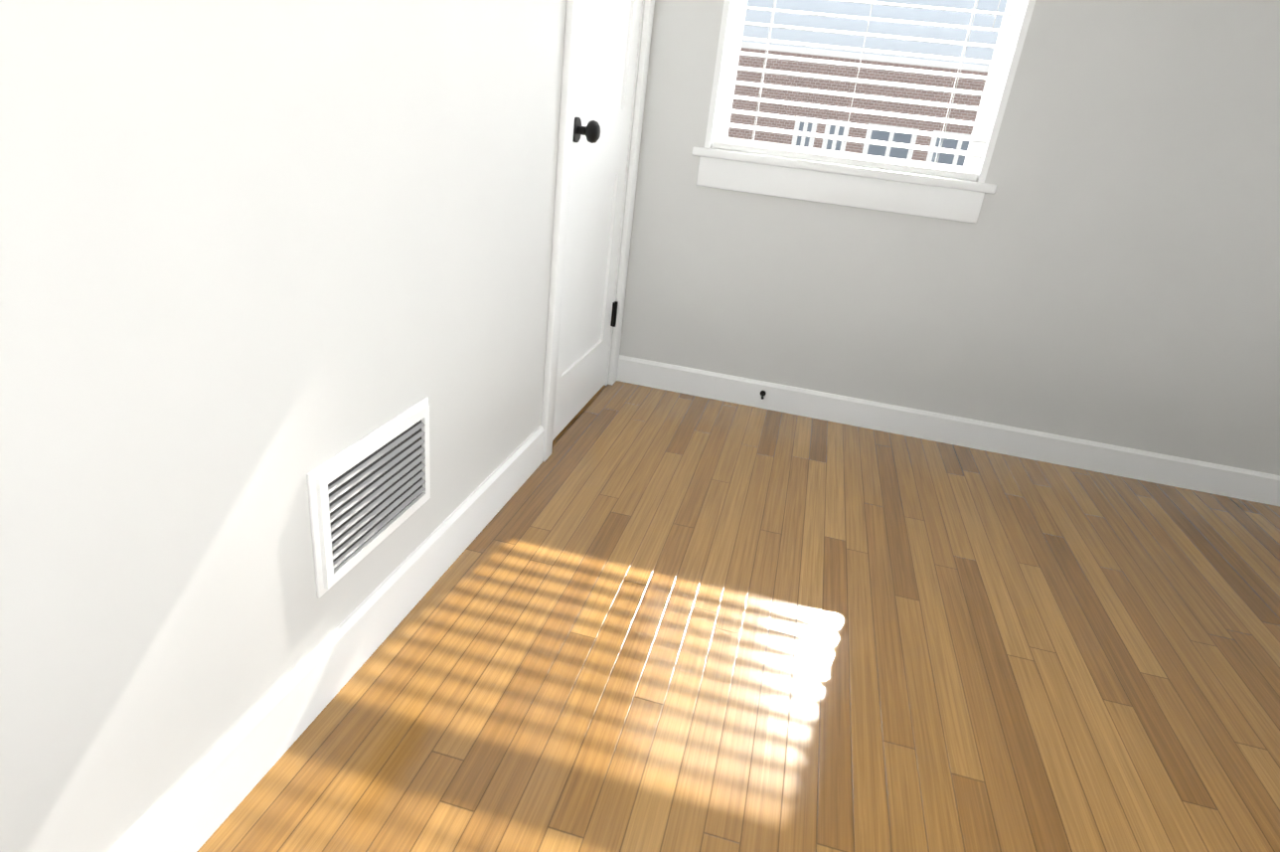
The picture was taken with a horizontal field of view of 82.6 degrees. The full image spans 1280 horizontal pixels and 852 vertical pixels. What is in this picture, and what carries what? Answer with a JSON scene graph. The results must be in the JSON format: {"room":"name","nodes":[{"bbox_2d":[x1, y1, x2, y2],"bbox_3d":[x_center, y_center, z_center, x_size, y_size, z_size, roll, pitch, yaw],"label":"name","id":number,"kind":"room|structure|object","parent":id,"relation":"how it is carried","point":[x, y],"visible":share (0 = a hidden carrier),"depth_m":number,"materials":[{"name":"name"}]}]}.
{"room":"empty bedroom","nodes":[
{"label":"empty bedroom","id":0,"kind":"room"},
{"bbox_2d":[0,0,644,851],"bbox_3d":[-0.602,-0.550,0.427,0.180,2.540,4.506,11,24,10],"label":"wall","id":1,"kind":"structure","parent":0,"point":[260,260],"depth_m":0.90,"materials":[{"name":"paint"}]},
{"bbox_2d":[110,425,544,851],"bbox_3d":[-0.720,0.692,0.591,0.014,0.120,3.523,11,24,10],"label":"baseboard","id":2,"kind":"structure","parent":1,"relation":"attached to","point":[198,804],"depth_m":1.21,"materials":[{"name":"white wood"}]},
{"bbox_2d":[307,396,430,597],"bbox_3d":[-0.469,0.113,1.311,0.015,0.230,0.360,11,24,10],"label":"air vent","id":3,"kind":"object","parent":1,"relation":"in","point":[370,492],"visible":1,"depth_m":1.27,"materials":[{"name":"white metal"}]},
{"bbox_2d":[541,0,654,461],"bbox_3d":[-0.142,-1.002,2.163,0.222,2.091,0.802,11,24,10],"label":"door","id":4,"kind":"structure","parent":1,"relation":"in","point":[602,50],"depth_m":2.28,"materials":[{"name":"white wood"}]},
{"bbox_2d":[196,380,1279,851],"bbox_3d":[0.854,0.987,0.745,3.427,0.200,4.666,11,24,10],"label":"floor","id":5,"kind":"structure","parent":0,"point":[638,617],"depth_m":1.50,"materials":[{"name":"brown wood"}]},
{"bbox_2d":[619,0,1279,475],"bbox_3d":[1.545,-1.078,2.232,3.427,2.540,0.160,11,24,10],"label":"wall","id":6,"kind":"structure","parent":0,"point":[1106,268],"depth_m":2.45,"materials":[{"name":"paint"}]},
{"bbox_2d":[692,0,1035,223],"bbox_3d":[0.747,-1.397,2.299,1.000,1.335,0.192,11,24,10],"label":"window","id":7,"kind":"structure","parent":6,"relation":"in","point":[938,190],"depth_m":2.42,"materials":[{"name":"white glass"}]},
{"bbox_2d":[616,354,1279,505],"bbox_3d":[1.384,0.062,2.637,3.090,0.105,0.014,11,24,10],"label":"baseboard","id":8,"kind":"structure","parent":6,"relation":"attached to","point":[1229,481],"depth_m":2.67,"materials":[{"name":"white wood"}]},
{"bbox_2d":[760,390,766,399],"bbox_3d":[0.468,-0.118,2.786,0.022,0.029,0.028,11,24,10],"label":"door stop","id":9,"kind":"object","parent":8,"relation":"attached to","point":[762,393],"visible":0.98,"depth_m":2.79,"materials":[{"name":"black metal"}]},
{"label":"outside","id":10,"kind":"structure","parent":0,"visible":0},
{"bbox_3d":[-1.380,4.267,0.915,120.000,0.200,120.000,11,24,10],"label":"ground","id":11,"kind":"structure","parent":10,"visible":0},
{"bbox_2d":[727,41,989,165],"bbox_3d":[5.880,-7.353,21.775,30.200,6.055,8.210,11,24,10],"label":"building","id":12,"kind":"structure","parent":11,"relation":"on","point":[869,89],"depth_m":17.36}
]}

